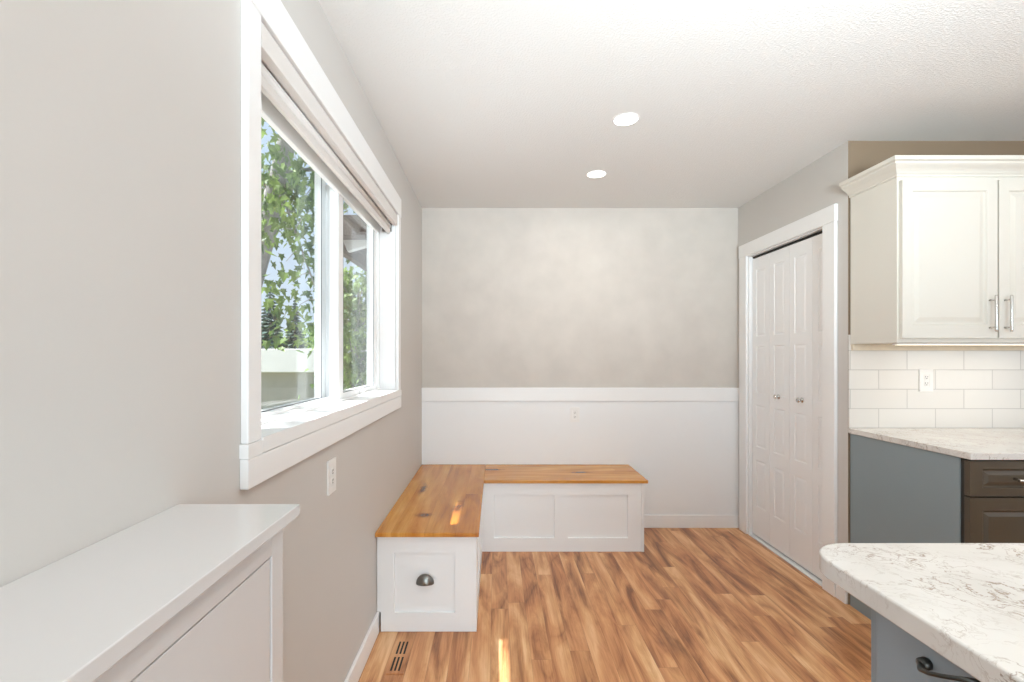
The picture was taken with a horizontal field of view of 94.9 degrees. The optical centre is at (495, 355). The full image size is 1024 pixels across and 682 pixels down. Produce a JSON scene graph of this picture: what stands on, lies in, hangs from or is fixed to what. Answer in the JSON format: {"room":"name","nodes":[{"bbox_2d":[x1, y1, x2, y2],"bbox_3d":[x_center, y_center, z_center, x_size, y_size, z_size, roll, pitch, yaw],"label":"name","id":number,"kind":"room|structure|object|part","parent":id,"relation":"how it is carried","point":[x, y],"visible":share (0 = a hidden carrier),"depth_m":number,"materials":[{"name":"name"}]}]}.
{"room":"dining room","nodes":[
{"label":"dining room","id":0,"kind":"room"},
{"bbox_2d":[0,0,421,681],"bbox_3d":[-0.666,-0.009,0.123,0.200,2.635,7.246,0,0,0],"label":"wall","id":1,"kind":"structure","parent":0,"point":[120,120],"depth_m":0.76,"materials":[{"name":"beige paint"}]},
{"bbox_2d":[239,0,401,489],"bbox_3d":[-0.660,-0.304,1.875,0.230,1.200,1.682,0,0,0],"label":"window","id":2,"kind":"structure","parent":1,"relation":"in","point":[275,439],"depth_m":1.56,"materials":[{"name":"white paint"}]},
{"bbox_3d":[-0.557,-0.301,1.070,0.018,0.992,0.060,0,0,0],"label":"casing","id":3,"kind":"part","parent":2,"relation":"part of","materials":[{"name":"white paint"}]},
{"bbox_3d":[-0.750,-0.306,1.585,0.030,0.992,0.890,0,0,0],"label":"fixed sash","id":4,"kind":"part","parent":2,"relation":"part of","materials":[{"name":"white plastic"}]},
{"bbox_3d":[-0.556,0.262,1.875,0.020,0.068,1.678,0,0,0],"label":"apron casing","id":5,"kind":"part","parent":2,"relation":"part of","materials":[{"name":"white paint"}]},
{"bbox_3d":[-0.711,-0.304,1.875,0.129,1.055,1.550,0,0,0],"label":"frame","id":6,"kind":"part","parent":2,"relation":"part of","materials":[{"name":"white plastic"}]},
{"bbox_3d":[-0.556,-0.851,1.875,0.020,0.107,1.682,0,0,0],"label":"head casing","id":7,"kind":"part","parent":2,"relation":"part of","materials":[{"name":"white paint"}]},
{"bbox_3d":[-0.738,-0.276,2.090,0.065,0.932,0.120,0,0,0],"label":"post","id":8,"kind":"part","parent":2,"relation":"part of","materials":[{"name":"white plastic"}]},
{"bbox_2d":[261,23,396,233],"bbox_3d":[-0.597,-0.736,1.875,0.087,0.108,1.526,0,0,0],"label":"window blind","id":9,"kind":"object","parent":2,"relation":"attached to","point":[281,84],"visible":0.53,"depth_m":1.49,"materials":[{"name":"white fabric"}]},
{"bbox_3d":[-0.601,0.208,1.875,0.111,0.036,1.550,0,0,0],"label":"sill","id":10,"kind":"part","parent":2,"relation":"part of","materials":[{"name":"white paint"}]},
{"bbox_3d":[-0.681,-0.290,2.290,0.038,0.953,0.630,0,0,0],"label":"sliding sash","id":11,"kind":"part","parent":2,"relation":"part of","materials":[{"name":"white plastic"}]},
{"bbox_3d":[-0.557,-0.301,2.680,0.018,0.992,0.060,0,0,0],"label":"casing","id":12,"kind":"part","parent":2,"relation":"part of","materials":[{"name":"white paint"}]},
{"bbox_2d":[327,457,335,495],"bbox_3d":[-0.562,0.411,1.610,0.008,0.115,0.072,0,0,0],"label":"electrical outlet","id":13,"kind":"object","parent":1,"relation":"attached to","point":[331,464],"visible":1,"depth_m":1.60,"materials":[{"name":"white plastic"}]},
{"bbox_2d":[344,612,378,681],"bbox_3d":[-0.559,1.259,-0.637,0.014,0.098,5.726,0,0,0],"label":"baseboard","id":14,"kind":"structure","parent":1,"relation":"attached to","point":[361,658],"depth_m":1.97,"materials":[{"name":"white paint"}]},
{"bbox_2d":[422,208,737,387],"bbox_3d":[2.117,0.088,3.671,5.366,2.440,0.150,0,0,0],"label":"wall","id":15,"kind":"structure","parent":0,"point":[512,297],"depth_m":3.60,"materials":[{"name":"beige paint"}]},
{"bbox_2d":[422,401,738,514],"bbox_3d":[0.643,0.825,3.590,2.418,0.966,0.012,0,0,0],"label":"wainscot panel","id":16,"kind":"object","parent":15,"relation":"attached to","point":[687,452],"visible":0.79,"depth_m":3.58,"materials":[{"name":"white paint"}]},
{"bbox_2d":[570,407,579,421],"bbox_3d":[0.600,0.447,3.580,0.072,0.115,0.008,0,0,0],"label":"electrical outlet","id":17,"kind":"object","parent":16,"relation":"attached to","point":[574,411],"visible":1,"depth_m":3.58,"materials":[{"name":"white plastic"}]},
{"bbox_2d":[422,388,738,400],"bbox_3d":[0.643,0.293,3.585,2.418,0.102,0.022,0,0,0],"label":"rail","id":18,"kind":"object","parent":15,"relation":"attached to","point":[428,394],"visible":0.92,"depth_m":3.57,"materials":[{"name":"white paint"}]},
{"bbox_2d":[644,515,738,527],"bbox_3d":[1.426,1.259,3.577,0.852,0.098,0.014,0,0,0],"label":"baseboard","id":19,"kind":"structure","parent":15,"relation":"attached to","point":[650,521],"depth_m":3.57,"materials":[{"name":"white paint"}]},
{"bbox_2d":[358,528,870,681],"bbox_3d":[2.017,1.368,0.023,5.566,0.120,7.446,0,0,0],"label":"floor","id":20,"kind":"structure","parent":0,"point":[698,604],"depth_m":2.29,"materials":[{"name":"brown wood"}]},
{"bbox_2d":[0,504,298,681],"bbox_3d":[-0.457,0.785,0.058,0.216,1.045,1.556,0,0,0],"label":"base cabinet","id":21,"kind":"object","parent":20,"relation":"on","point":[184,592],"visible":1,"depth_m":0.58,"materials":[{"name":"white laminate"}]},
{"bbox_3d":[-0.384,0.571,0.428,0.016,0.466,0.710,0,0,0],"label":"flap door","id":22,"kind":"part","parent":21,"relation":"part of","materials":[{"name":"white laminate"}]},
{"bbox_2d":[385,639,413,673],"bbox_3d":[-0.417,1.306,2.047,0.076,0.004,0.235,0,0,0],"label":"floor vent","id":23,"kind":"object","parent":20,"relation":"in","point":[397,664],"visible":1,"depth_m":2.04,"materials":[{"name":"brown wood"}]},
{"bbox_2d":[375,464,647,631],"bbox_3d":[0.223,1.067,2.888,1.575,0.482,1.390,0,0,0],"label":"storage bench","id":24,"kind":"object","parent":20,"relation":"on","point":[431,543],"visible":1,"depth_m":3.12,"materials":[{"name":"white paint"}]},
{"bbox_3d":[-0.336,1.054,2.213,0.086,0.046,0.026,0,0,0],"label":"cup pull","id":25,"kind":"part","parent":24,"relation":"part of","materials":[{"name":"grey metal"}]},
{"bbox_3d":[-0.328,1.076,2.236,0.471,0.460,0.018,0,0,0],"label":"drawer","id":26,"kind":"part","parent":24,"relation":"part of","materials":[{"name":"white paint"}]},
{"bbox_3d":[-0.323,0.836,2.888,0.485,0.020,1.390,0,0,0],"label":"seat","id":27,"kind":"part","parent":24,"relation":"part of","materials":[{"name":"brown wood"}]},
{"bbox_3d":[-0.101,1.076,2.691,0.018,0.460,0.892,0,0,0],"label":"panel","id":28,"kind":"part","parent":24,"relation":"part of","materials":[{"name":"white paint"}]},
{"bbox_3d":[0.439,1.076,3.146,1.062,0.460,0.018,0,0,0],"label":"panel","id":29,"kind":"part","parent":24,"relation":"part of","materials":[{"name":"white paint"}]},
{"bbox_3d":[0.465,0.836,3.350,1.090,0.020,0.465,0,0,0],"label":"seat","id":30,"kind":"part","parent":24,"relation":"part of","materials":[{"name":"brown wood"}]},
{"bbox_3d":[0.980,1.077,3.358,0.018,0.462,0.443,0,0,0],"label":"panel","id":31,"kind":"part","parent":24,"relation":"part of","materials":[{"name":"white paint"}]},
{"bbox_2d":[871,608,979,681],"bbox_3d":[1.085,0.861,-0.022,0.970,0.894,1.675,0,0,0],"label":"base cabinet","id":32,"kind":"object","parent":20,"relation":"on","point":[896,655],"visible":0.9,"depth_m":0.73,"materials":[{"name":"wood"}]},
{"bbox_2d":[819,543,1023,681],"bbox_3d":[1.117,0.396,0.026,1.007,0.036,1.853,0,0,0],"label":"countertop","id":33,"kind":"structure","parent":32,"relation":"on","point":[964,602],"depth_m":0.76,"materials":[{"name":"stone"}]},
{"bbox_3d":[0.617,0.438,0.649,0.033,0.039,0.092,0,0,0],"label":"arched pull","id":34,"kind":"part","parent":32,"relation":"part of","materials":[{"name":"grey metal"}]},
{"bbox_2d":[850,434,1023,619],"bbox_3d":[2.308,0.857,2.136,0.900,0.902,0.658,0,0,0],"label":"base cabinet","id":35,"kind":"object","parent":20,"relation":"on","point":[899,493],"visible":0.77,"depth_m":2.02,"materials":[{"name":"grey wood"}]},
{"bbox_2d":[849,428,1023,459],"bbox_3d":[2.526,0.392,2.149,1.349,0.028,0.634,0,0,0],"label":"countertop","id":36,"kind":"structure","parent":35,"relation":"on","point":[966,443],"depth_m":2.13,"materials":[{"name":"stone"}]},
{"bbox_3d":[2.308,0.803,1.875,0.888,0.790,0.018,0,0,0],"label":"frame","id":37,"kind":"part","parent":35,"relation":"part of","materials":[{"name":"brown wood"}]},
{"bbox_3d":[2.082,0.482,1.855,0.446,0.138,0.022,0,0,0],"label":"drawer","id":38,"kind":"part","parent":35,"relation":"part of","materials":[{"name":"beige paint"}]},
{"bbox_3d":[2.082,0.875,1.855,0.446,0.636,0.022,0,0,0],"label":"cabinet door","id":39,"kind":"part","parent":35,"relation":"part of","materials":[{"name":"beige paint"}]},
{"bbox_2d":[318,0,1023,207],"bbox_3d":[2.017,-1.192,0.023,5.566,0.120,7.446,0,0,0],"label":"ceiling","id":40,"kind":"structure","parent":0,"point":[478,103],"depth_m":1.96,"materials":[{"name":"white paint"}]},
{"bbox_2d":[586,170,606,177],"bbox_3d":[0.625,-1.131,2.923,0.128,0.003,0.128,0,0,0],"label":"recessed light","id":41,"kind":"object","parent":40,"relation":"in","point":[595,173],"visible":1,"depth_m":2.91,"materials":[{"name":"white paint"}]},
{"bbox_2d":[612,113,639,125],"bbox_3d":[0.622,-1.131,2.249,0.128,0.003,0.128,0,0,0],"label":"recessed light","id":42,"kind":"object","parent":40,"relation":"in","point":[624,119],"visible":1,"depth_m":2.25,"materials":[{"name":"white paint"}]},
{"bbox_2d":[738,141,847,603],"bbox_3d":[1.907,0.088,3.035,0.110,2.440,1.122,0,0,0],"label":"wall","id":43,"kind":"structure","parent":0,"point":[815,187],"depth_m":2.62,"materials":[{"name":"beige paint"}]},
{"bbox_2d":[739,204,837,596],"bbox_3d":[1.897,0.241,3.047,0.130,2.134,1.008,0,0,0],"label":"door","id":44,"kind":"structure","parent":43,"relation":"in","point":[788,289],"depth_m":2.99,"materials":[{"name":"white paint"}]},
{"bbox_3d":[1.843,0.288,3.498,0.018,2.040,0.097,0,0,0],"label":"casing","id":45,"kind":"part","parent":44,"relation":"part of","materials":[{"name":"white paint"}]},
{"bbox_3d":[1.842,-0.779,3.047,0.020,0.094,1.008,0,0,0],"label":"head casing","id":46,"kind":"part","parent":44,"relation":"part of","materials":[{"name":"white paint"}]},
{"bbox_3d":[1.860,0.271,2.880,0.032,0.032,0.032,0,0,0],"label":"knob","id":47,"kind":"part","parent":44,"relation":"part of","materials":[{"name":"silver metal"}]},
{"bbox_3d":[1.843,0.288,2.595,0.018,2.040,0.097,0,0,0],"label":"casing","id":48,"kind":"part","parent":44,"relation":"part of","materials":[{"name":"white paint"}]},
{"bbox_2d":[836,585,846,603],"bbox_3d":[1.845,1.259,2.510,0.014,0.098,0.072,0,0,0],"label":"baseboard","id":49,"kind":"structure","parent":43,"relation":"attached to","point":[841,594],"depth_m":2.50,"materials":[{"name":"white paint"}]},
{"bbox_2d":[848,141,1023,604],"bbox_3d":[3.227,0.088,2.529,2.747,2.440,0.111,0,0,0],"label":"wall","id":50,"kind":"structure","parent":0,"point":[862,155],"depth_m":2.47,"materials":[{"name":"beige paint"}]},
{"bbox_2d":[839,155,1023,349],"bbox_3d":[2.284,-0.467,2.291,0.972,0.876,0.346,0,0,0],"label":"upper cabinet","id":51,"kind":"object","parent":50,"relation":"attached to","point":[937,241],"visible":0.98,"depth_m":2.16,"materials":[{"name":"white paint"}]},
{"bbox_3d":[2.284,-0.867,2.291,0.972,0.076,0.346,0,0,0],"label":"crown moulding","id":52,"kind":"part","parent":51,"relation":"part of","materials":[{"name":"white paint"}]},
{"bbox_3d":[2.314,-0.045,2.457,0.904,0.032,0.014,0,0,0],"label":"mounting rail","id":53,"kind":"part","parent":51,"relation":"part of","materials":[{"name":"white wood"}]},
{"bbox_3d":[2.084,-0.446,2.167,0.436,0.728,0.020,0,0,0],"label":"cabinet door","id":54,"kind":"part","parent":51,"relation":"part of","materials":[{"name":"white paint"}]},
{"bbox_2d":[892,343,1023,344],"bbox_3d":[2.320,-0.057,2.240,0.840,0.010,0.030,0,0,0],"label":"light","id":55,"kind":"object","parent":51,"relation":"attached to","point":[892,343],"visible":1,"depth_m":2.23,"materials":[{"name":"white plastic"}]},
{"bbox_3d":[2.266,-0.193,2.140,0.012,0.166,0.037,0,0,0],"label":"bar handle","id":56,"kind":"part","parent":51,"relation":"part of","materials":[{"name":"silver metal"}]},
{"bbox_3d":[2.335,-0.193,2.140,0.012,0.166,0.037,0,0,0],"label":"bar handle","id":57,"kind":"part","parent":51,"relation":"part of","materials":[{"name":"silver metal"}]},
{"bbox_3d":[2.536,-0.446,2.167,0.452,0.728,0.020,0,0,0],"label":"cabinet door","id":58,"kind":"part","parent":51,"relation":"part of","materials":[{"name":"white paint"}]},
{"bbox_2d":[848,335,1023,432],"bbox_3d":[2.727,0.145,2.470,1.746,0.515,0.008,0,0,0],"label":"tiled wall","id":59,"kind":"structure","parent":50,"relation":"attached to","point":[972,388],"depth_m":2.47,"materials":[{"name":"white tile"}]},
{"bbox_2d":[919,369,932,390],"bbox_3d":[2.253,0.128,2.462,0.072,0.115,0.008,0,0,0],"label":"electrical outlet","id":60,"kind":"object","parent":59,"relation":"attached to","point":[925,375],"visible":1,"depth_m":2.46,"materials":[{"name":"white plastic"}]},
{"label":"outside","id":61,"kind":"structure","parent":0,"visible":0},
{"bbox_2d":[343,215,366,271],"bbox_3d":[-1.215,-1.252,5.950,0.930,0.320,2.500,0,0,0],"label":"porch roof","id":62,"kind":"structure","parent":61,"point":[354,227],"depth_m":4.90,"materials":[{"name":"white"}]},
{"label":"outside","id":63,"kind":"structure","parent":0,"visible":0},
{"bbox_3d":[-20.390,1.858,20.000,39.220,0.200,80.000,0,0,0],"label":"ground","id":64,"kind":"structure","parent":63,"visible":0},
{"bbox_2d":[261,286,288,348],"bbox_3d":[-12.013,-1.134,25.059,2.539,5.784,2.637,0,0,41],"label":"spruce tree","id":65,"kind":"object","parent":64,"relation":"on","point":[267,321],"visible":0.35,"depth_m":24.77,"materials":[{"name":"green plant"}]},
{"bbox_2d":[283,300,306,348],"bbox_3d":[-12.410,-0.938,28.906,2.140,5.392,2.355,0,0,29],"label":"spruce tree","id":66,"kind":"object","parent":64,"relation":"on","point":[290,343],"visible":0.29,"depth_m":28.82,"materials":[{"name":"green plant"}]},
{"bbox_2d":[261,117,366,357],"bbox_3d":[-3.119,-2.092,4.005,3.900,7.742,10.328,0,0,2],"label":"maple tree","id":67,"kind":"object","parent":64,"relation":"on","point":[279,183],"visible":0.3,"depth_m":5.59,"materials":[{"name":"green plant"}]},
{"bbox_2d":[261,349,366,408],"bbox_3d":[-9.100,0.773,16.550,9.400,1.970,5.300,0,0,0],"label":"garage","id":68,"kind":"structure","parent":64,"relation":"on","point":[284,378],"depth_m":14.10,"materials":[{"name":"beige paint"}]},
{"bbox_2d":[261,319,366,364],"bbox_3d":[-12.761,-0.284,33.518,13.722,4.697,5.567,0,0,0],"label":"hedge","id":69,"kind":"object","parent":64,"relation":"on","point":[305,330],"visible":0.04,"depth_m":32.94,"materials":[{"name":"green plant"}]},
{"bbox_2d":[298,259,366,399],"bbox_3d":[-2.722,-0.035,8.864,1.830,3.593,1.553,0,0,-9],"label":"tree","id":70,"kind":"object","parent":64,"relation":"on","point":[354,361],"visible":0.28,"depth_m":8.59,"materials":[{"name":"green plant"}]}
]}

